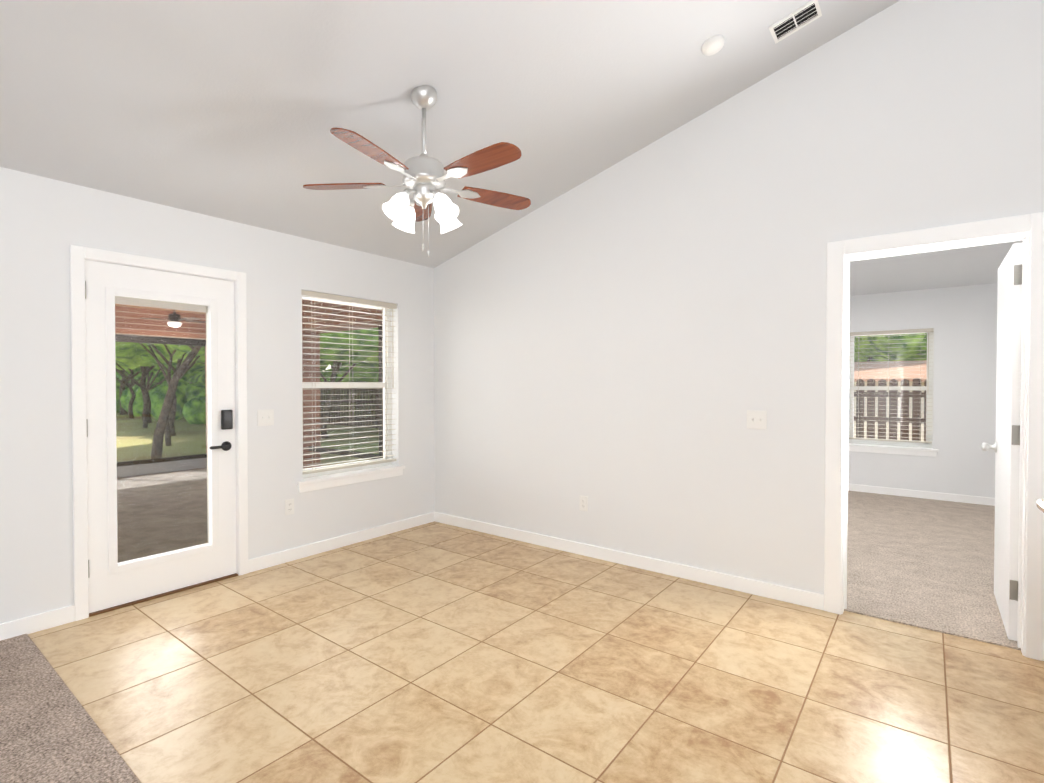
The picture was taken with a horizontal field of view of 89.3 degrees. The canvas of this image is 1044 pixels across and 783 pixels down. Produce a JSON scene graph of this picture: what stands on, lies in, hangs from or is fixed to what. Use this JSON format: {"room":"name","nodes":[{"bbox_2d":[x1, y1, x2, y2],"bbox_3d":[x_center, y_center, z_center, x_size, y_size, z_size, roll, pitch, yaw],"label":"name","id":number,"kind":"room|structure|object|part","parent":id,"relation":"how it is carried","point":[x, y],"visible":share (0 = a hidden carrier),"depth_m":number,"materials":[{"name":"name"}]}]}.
{"room":"empty living room","nodes":[
{"label":"empty living room","id":0,"kind":"room"},
{"bbox_2d":[0,634,140,782],"bbox_3d":[-0.891,1.381,-1.123,7.500,0.108,4.095,1,1,38],"label":"floor","id":1,"kind":"structure","parent":0,"point":[51,731],"depth_m":1.99,"materials":[{"name":"beige carpet"}]},
{"bbox_2d":[0,167,433,623],"bbox_3d":[-3.083,0.194,2.285,0.150,2.786,7.150,1,1,38],"label":"wall","id":2,"kind":"structure","parent":0,"point":[45,223],"depth_m":3.43,"materials":[{"name":"white paint"}]},
{"bbox_2d":[0,605,74,640],"bbox_3d":[-3.797,1.256,1.236,0.014,0.092,4.294,1,1,38],"label":"baseboard","id":3,"kind":"structure","parent":2,"relation":"attached to","point":[40,622],"depth_m":2.81,"materials":[{"name":"white wood"}]},
{"bbox_2d":[70,245,247,620],"bbox_3d":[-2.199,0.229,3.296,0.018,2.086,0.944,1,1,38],"label":"door frame","id":4,"kind":"structure","parent":2,"relation":"attached to","point":[79,255],"depth_m":2.96,"materials":[{"name":"white wood"}]},
{"bbox_2d":[85,260,236,612],"bbox_3d":[-2.234,0.255,3.318,0.056,2.006,0.820,1,1,38],"label":"entry door","id":5,"kind":"structure","parent":2,"relation":"in","point":[106,590],"depth_m":3.19,"materials":[{"name":"white wood"}]},
{"bbox_3d":[-2.462,0.217,2.985,0.013,1.680,0.013,1,1,38],"label":"entry door hinges","id":6,"kind":"part","parent":5,"relation":"part of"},
{"bbox_2d":[115,296,208,543],"bbox_3d":[-2.247,0.227,3.320,0.005,1.586,0.516,1,1,38],"label":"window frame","id":7,"kind":"structure","parent":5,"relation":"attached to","point":[142,302],"depth_m":3.38,"materials":[{"name":"beige"}]},
{"bbox_2d":[105,287,230,574],"bbox_3d":[-2.203,0.227,3.334,0.103,1.674,0.678,1,1,38],"label":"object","id":8,"kind":"structure","parent":5,"relation":"attached to","point":[114,565],"depth_m":3.29,"materials":[{"name":"white"}]},
{"bbox_3d":[-2.008,0.370,3.517,0.014,0.020,0.132,1,1,38],"label":"lever handle","id":9,"kind":"part","parent":8,"relation":"part of","materials":[{"name":"black plastic"}]},
{"bbox_2d":[221,410,232,429],"bbox_3d":[-1.997,0.190,3.574,0.030,0.133,0.068,1,1,38],"label":"door lock","id":10,"kind":"object","parent":5,"relation":"attached to","point":[226,424],"depth_m":3.56,"materials":[{"name":"black plastic"}]},
{"bbox_2d":[222,441,231,450],"bbox_3d":[-1.991,0.370,3.572,0.045,0.064,0.064,1,1,38],"label":"rose","id":11,"kind":"object","parent":5,"relation":"attached to","point":[226,443],"visible":0.65,"depth_m":3.58,"materials":[{"name":"black metal"}]},
{"bbox_2d":[89,573,237,616],"bbox_3d":[-2.264,1.268,3.361,0.154,0.015,0.818,1,1,38],"label":"sill","id":12,"kind":"structure","parent":2,"relation":"attached to","point":[157,596],"depth_m":3.27,"materials":[{"name":"brown"}]},
{"bbox_2d":[257,409,273,425],"bbox_3d":[-1.834,0.188,3.780,0.006,0.116,0.118,1,1,38],"label":"switch plate","id":13,"kind":"object","parent":2,"relation":"attached to","point":[265,414],"visible":1,"depth_m":3.78,"materials":[{"name":"white plastic"}]},
{"bbox_2d":[285,498,293,515],"bbox_3d":[-1.728,0.859,3.927,0.006,0.116,0.072,1,1,38],"label":"outlet","id":14,"kind":"object","parent":2,"relation":"attached to","point":[287,506],"visible":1,"depth_m":3.92,"materials":[{"name":"white plastic"}]},
{"bbox_2d":[248,512,434,572],"bbox_3d":[-1.375,1.211,4.384,0.014,0.092,1.764,1,1,38],"label":"baseboard","id":15,"kind":"structure","parent":2,"relation":"attached to","point":[276,558],"depth_m":4.21,"materials":[{"name":"white wood"}]},
{"bbox_2d":[297,296,404,492],"bbox_3d":[-1.430,-0.011,4.397,0.180,1.535,1.016,1,1,38],"label":"window","id":16,"kind":"structure","parent":2,"relation":"in","point":[387,398],"depth_m":4.47,"materials":[{"name":"white plastic"}]},
{"bbox_2d":[301,290,396,474],"bbox_3d":[-1.416,-0.074,4.385,0.062,1.405,0.904,1,1,38],"label":"window blinds","id":17,"kind":"object","parent":16,"relation":"attached to","point":[331,297],"visible":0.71,"depth_m":4.35,"materials":[{"name":"beige plastic"}]},
{"bbox_2d":[0,0,1022,295],"bbox_3d":[1.230,-2.182,1.583,7.900,2.210,11.450,1,1,38],"label":"ceiling","id":18,"kind":"structure","parent":0,"point":[234,110],"depth_m":2.77,"materials":[{"name":"white paint"}]},
{"bbox_2d":[303,85,530,257],"bbox_3d":[-0.488,-1.157,2.770,1.223,0.890,1.261,1,1,38],"label":"ceiling fan","id":19,"kind":"object","parent":18,"relation":"hanging from","point":[425,176],"visible":1,"depth_m":2.73,"materials":[{"name":"brown wood"}]},
{"bbox_3d":[-0.520,-1.343,2.804,0.228,0.520,0.228,1,1,38],"label":"motor","id":20,"kind":"part","parent":19,"relation":"part of","materials":[{"name":"silver metal"}]},
{"bbox_2d":[701,35,724,55],"bbox_3d":[1.035,-1.875,2.867,0.120,0.060,0.120,1,1,38],"label":"smoke detector","id":21,"kind":"object","parent":18,"relation":"attached to","point":[713,45],"visible":1,"depth_m":2.84,"materials":[{"name":"white plastic"}]},
{"bbox_2d":[768,0,821,43],"bbox_3d":[1.458,-1.975,2.819,0.232,0.072,0.156,1,1,38],"label":"ceiling vent","id":22,"kind":"object","parent":18,"relation":"in","point":[796,20],"visible":0.96,"depth_m":2.82,"materials":[{"name":"white plastic"}]},
{"bbox_2d":[28,521,1043,782],"bbox_3d":[1.262,1.345,1.674,7.500,0.100,2.965,1,1,38],"label":"floor","id":23,"kind":"structure","parent":0,"point":[434,651],"depth_m":2.35,"materials":[{"name":"beige tile"}]},
{"bbox_2d":[1037,499,1043,512],"bbox_3d":[2.180,0.843,0.767,1.946,0.930,1.129,1,1,38],"label":"countertop","id":24,"kind":"structure","parent":23,"relation":"on","point":[1040,504],"depth_m":1.75,"materials":[{"name":"stone"}]},
{"bbox_2d":[434,0,1043,593],"bbox_3d":[2.166,-0.816,2.819,7.800,4.790,0.120,1,1,38],"label":"wall","id":25,"kind":"structure","parent":0,"point":[626,344],"depth_m":3.43,"materials":[{"name":"white paint"}]},
{"bbox_2d":[580,495,587,511],"bbox_3d":[0.474,0.862,4.065,0.072,0.116,0.006,1,1,38],"label":"outlet","id":26,"kind":"object","parent":25,"relation":"attached to","point":[585,503],"visible":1,"depth_m":4.06,"materials":[{"name":"white plastic"}]},
{"bbox_2d":[435,512,823,609],"bbox_3d":[0.462,1.215,4.074,3.275,0.092,0.014,1,1,38],"label":"baseboard","id":27,"kind":"structure","parent":25,"relation":"attached to","point":[775,592],"depth_m":3.71,"materials":[{"name":"white wood"}]},
{"bbox_2d":[747,410,766,429],"bbox_3d":[1.463,0.176,3.294,0.118,0.116,0.006,1,1,38],"label":"switch plate","id":28,"kind":"object","parent":25,"relation":"attached to","point":[756,423],"visible":1,"depth_m":3.29,"materials":[{"name":"white plastic"}]},
{"bbox_2d":[824,212,1043,660],"bbox_3d":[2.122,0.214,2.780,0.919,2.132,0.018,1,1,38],"label":"door frame","id":29,"kind":"structure","parent":25,"relation":"attached to","point":[839,251],"depth_m":2.67,"materials":[{"name":"white wood"}]},
{"bbox_2d":[994,243,1022,640],"bbox_3d":[2.721,0.256,2.955,0.044,2.018,0.814,1,1,38],"label":"bedroom door","id":30,"kind":"structure","parent":25,"relation":"in","point":[1008,415],"depth_m":2.76,"materials":[{"name":"white wood"}]},
{"bbox_2d":[981,442,996,452],"bbox_3d":[2.923,0.343,3.226,0.176,0.064,0.064,1,1,38],"label":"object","id":31,"kind":"structure","parent":30,"relation":"attached to","point":[985,446],"depth_m":3.25,"materials":[{"name":"silver metal"}]},
{"bbox_3d":[2.490,0.211,2.653,0.041,1.700,0.054,1,1,38],"label":"bedroom door hinges","id":32,"kind":"part","parent":30,"relation":"part of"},
{"bbox_2d":[848,283,997,497],"bbox_3d":[4.556,0.132,6.186,3.440,2.800,0.150,1,1,38],"label":"wall","id":33,"kind":"structure","parent":0,"point":[961,321],"depth_m":5.91,"materials":[{"name":"white paint"}]},
{"bbox_2d":[848,328,933,447],"bbox_3d":[4.384,-0.038,6.316,0.845,1.375,0.139,1,1,38],"label":"window","id":34,"kind":"structure","parent":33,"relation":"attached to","point":[928,389],"depth_m":6.28,"materials":[{"name":"white plastic"}]},
{"bbox_2d":[848,443,937,456],"bbox_3d":[4.356,0.693,6.290,0.945,0.085,0.130,1,1,38],"label":"trim","id":35,"kind":"structure","parent":33,"relation":"attached to","point":[917,451],"depth_m":6.22,"materials":[{"name":"white wood"}]},
{"bbox_2d":[848,484,994,505],"bbox_3d":[4.506,1.186,6.135,3.200,0.092,0.014,1,1,38],"label":"baseboard","id":36,"kind":"structure","parent":33,"relation":"attached to","point":[929,495],"depth_m":6.05,"materials":[{"name":"white wood"}]},
{"bbox_2d":[844,491,1020,649],"bbox_3d":[3.324,1.300,4.601,3.440,0.108,4.190,1,1,38],"label":"floor","id":37,"kind":"structure","parent":0,"point":[927,564],"depth_m":3.84,"materials":[{"name":"beige carpet"}]},
{"label":"outside","id":38,"kind":"structure","parent":0,"visible":0},
{"bbox_2d":[116,413,378,475],"bbox_3d":[-9.682,1.462,18.202,110.000,0.200,110.000,1,1,38],"label":"ground","id":39,"kind":"structure","parent":38,"point":[120,420],"depth_m":15.15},
{"bbox_2d":[115,356,157,422],"bbox_3d":[-15.340,-2.242,21.515,9.716,7.234,7.622,1,1,38],"label":"tree","id":40,"kind":"object","parent":39,"relation":"on","point":[135,362],"depth_m":21.19,"materials":[{"name":"green plant"}]},
{"bbox_2d":[115,342,195,435],"bbox_3d":[-11.334,-1.919,16.550,8.278,6.758,7.965,1,1,38],"label":"tree","id":41,"kind":"object","parent":39,"relation":"on","point":[120,351],"depth_m":16.68,"materials":[{"name":"green plant"}]},
{"bbox_2d":[115,342,199,445],"bbox_3d":[-8.994,-1.360,13.229,6.718,5.696,7.054,1,1,38],"label":"tree","id":42,"kind":"object","parent":39,"relation":"on","point":[167,429],"depth_m":13.75,"materials":[{"name":"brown plant"}]},
{"bbox_2d":[116,361,200,417],"bbox_3d":[-18.593,-1.770,24.646,7.800,6.207,8.325,1,1,38],"label":"tree","id":43,"kind":"object","parent":39,"relation":"on","point":[136,368],"depth_m":24.84,"materials":[{"name":"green plant"}]},
{"bbox_2d":[116,363,202,414],"bbox_3d":[-20.788,-2.217,27.581,8.880,7.047,10.350,1,1,38],"label":"tree","id":44,"kind":"object","parent":39,"relation":"on","point":[121,389],"depth_m":27.87,"materials":[{"name":"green plant"}]},
{"bbox_2d":[116,356,203,427],"bbox_3d":[-13.759,-1.194,19.659,7.612,5.199,7.896,1,1,38],"label":"tree","id":45,"kind":"object","parent":39,"relation":"on","point":[148,388],"depth_m":19.34,"materials":[{"name":"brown plant"}]},
{"bbox_2d":[151,345,191,363],"bbox_3d":[-9.793,-2.063,19.751,8.432,6.921,7.420,1,1,38],"label":"tree","id":46,"kind":"object","parent":39,"relation":"on","point":[161,349],"depth_m":17.26,"materials":[{"name":"green plant"}]},
{"bbox_2d":[150,345,201,458],"bbox_3d":[-6.123,-1.732,11.407,7.631,6.507,6.933,1,1,38],"label":"tree","id":47,"kind":"object","parent":39,"relation":"on","point":[158,437],"depth_m":11.02,"materials":[{"name":"brown plant"}]},
{"bbox_2d":[149,364,204,371],"bbox_3d":[-20.099,-2.617,35.817,11.253,7.627,10.914,1,1,38],"label":"tree","id":48,"kind":"object","parent":39,"relation":"on","point":[198,367],"depth_m":34.61,"materials":[{"name":"green plant"}]},
{"bbox_2d":[116,362,378,424],"bbox_3d":[-27.149,0.161,19.441,47.085,4.218,39.706,1,1,38],"label":"hedge","id":49,"kind":"object","parent":39,"relation":"on","point":[195,408],"depth_m":24.40,"materials":[{"name":"green plant"}]},
{"bbox_2d":[166,344,329,363],"bbox_3d":[-8.167,-0.953,16.171,6.099,4.814,6.356,1,1,38],"label":"tree","id":50,"kind":"object","parent":39,"relation":"on","point":[184,348],"depth_m":13.42,"materials":[{"name":"green plant"}]},
{"bbox_2d":[320,363,328,369],"bbox_3d":[-14.976,-2.882,30.260,11.457,8.295,11.613,1,1,38],"label":"tree","id":51,"kind":"object","parent":39,"relation":"on","point":[323,366],"depth_m":29.30,"materials":[{"name":"green plant"}]},
{"bbox_2d":[320,328,377,438],"bbox_3d":[-5.424,-1.075,15.902,6.237,5.073,6.904,1,1,38],"label":"tree","id":52,"kind":"object","parent":39,"relation":"on","point":[359,346],"depth_m":13.55,"materials":[{"name":"green plant"}]},
{"bbox_2d":[325,362,377,368],"bbox_3d":[-8.015,-2.580,26.780,10.817,7.804,9.660,1,1,38],"label":"tree","id":53,"kind":"object","parent":39,"relation":"on","point":[331,364],"depth_m":23.54,"materials":[{"name":"green plant"}]},
{"bbox_2d":[327,354,378,363],"bbox_3d":[-4.267,-2.052,21.526,10.274,6.887,9.307,1,1,38],"label":"tree","id":54,"kind":"object","parent":39,"relation":"on","point":[372,359],"depth_m":19.36,"materials":[{"name":"green plant"}]},
{"bbox_2d":[126,378,926,447],"bbox_3d":[-8.241,0.442,21.701,60.090,1.740,0.146,1,1,38],"label":"fence","id":55,"kind":"object","parent":39,"relation":"on","point":[860,393],"depth_m":10.14,"materials":[{"name":"wood"}]},
{"bbox_2d":[854,360,926,445],"bbox_3d":[9.798,0.215,17.264,23.000,2.320,6.500,1,1,38],"label":"neighbouring house","id":56,"kind":"structure","parent":39,"relation":"on","point":[873,373],"depth_m":14.12,"materials":[{"name":"beige"}]},
{"bbox_2d":[854,333,926,361],"bbox_3d":[15.508,-1.641,23.882,7.814,5.963,7.656,1,1,38],"label":"tree","id":57,"kind":"object","parent":39,"relation":"on","point":[901,348],"depth_m":20.70,"materials":[{"name":"green plant"}]},
{"bbox_2d":[917,333,926,356],"bbox_3d":[19.137,-1.508,20.614,9.250,5.839,8.197,1,1,38],"label":"tree","id":58,"kind":"object","parent":39,"relation":"on","point":[924,344],"depth_m":20.10,"materials":[{"name":"green plant"}]},
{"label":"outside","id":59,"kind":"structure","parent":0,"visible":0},
{"bbox_2d":[117,467,207,562],"bbox_3d":[-5.027,1.423,4.284,5.350,0.270,7.620,1,1,38],"label":"floor","id":60,"kind":"structure","parent":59,"point":[183,515],"depth_m":5.50,"materials":[{"name":"concrete"}]},
{"bbox_2d":[115,324,382,466],"bbox_3d":[-4.972,0.257,4.364,5.380,2.060,7.040,1,1,38],"label":"screen frame","id":61,"kind":"object","parent":60,"relation":"on","point":[142,339],"visible":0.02,"depth_m":7.67,"materials":[{"name":"brown metal"}]},
{"bbox_2d":[117,458,206,477],"bbox_3d":[-7.147,1.185,5.912,0.024,0.160,6.800,1,1,38],"label":"trim","id":62,"kind":"structure","parent":61,"relation":"attached to","point":[173,464],"depth_m":8.04,"materials":[{"name":"grey"}]},
{"bbox_2d":[115,300,382,477],"bbox_3d":[-5.106,0.063,4.326,5.550,2.450,7.620,1,1,38],"label":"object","id":63,"kind":"structure","parent":60,"relation":"on","point":[135,316],"depth_m":7.17,"materials":[{"name":"brown wood"}]},
{"bbox_2d":[115,299,302,313],"bbox_3d":[-5.035,-1.244,4.442,5.600,0.160,7.920,1,1,38],"label":"ceiling","id":64,"kind":"structure","parent":63,"relation":"on","point":[161,308],"depth_m":7.70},
{"bbox_2d":[139,310,205,326],"bbox_3d":[-4.820,-1.059,7.361,0.786,0.331,0.772,1,1,38],"label":"fan","id":65,"kind":"object","parent":64,"relation":"hanging from","point":[174,321],"depth_m":7.29,"materials":[{"name":"white"}]},
{"bbox_3d":[-4.827,-1.106,7.338,0.150,0.238,0.150,1,1,38],"label":"motor","id":66,"kind":"part","parent":65,"relation":"part of","materials":[{"name":"brown metal"}]},
{"bbox_3d":[-4.827,-0.927,7.340,0.165,0.067,0.165,1,1,38],"label":"lamp shade","id":67,"kind":"part","parent":65,"relation":"part of","materials":[{"name":"white glass"}]}
]}

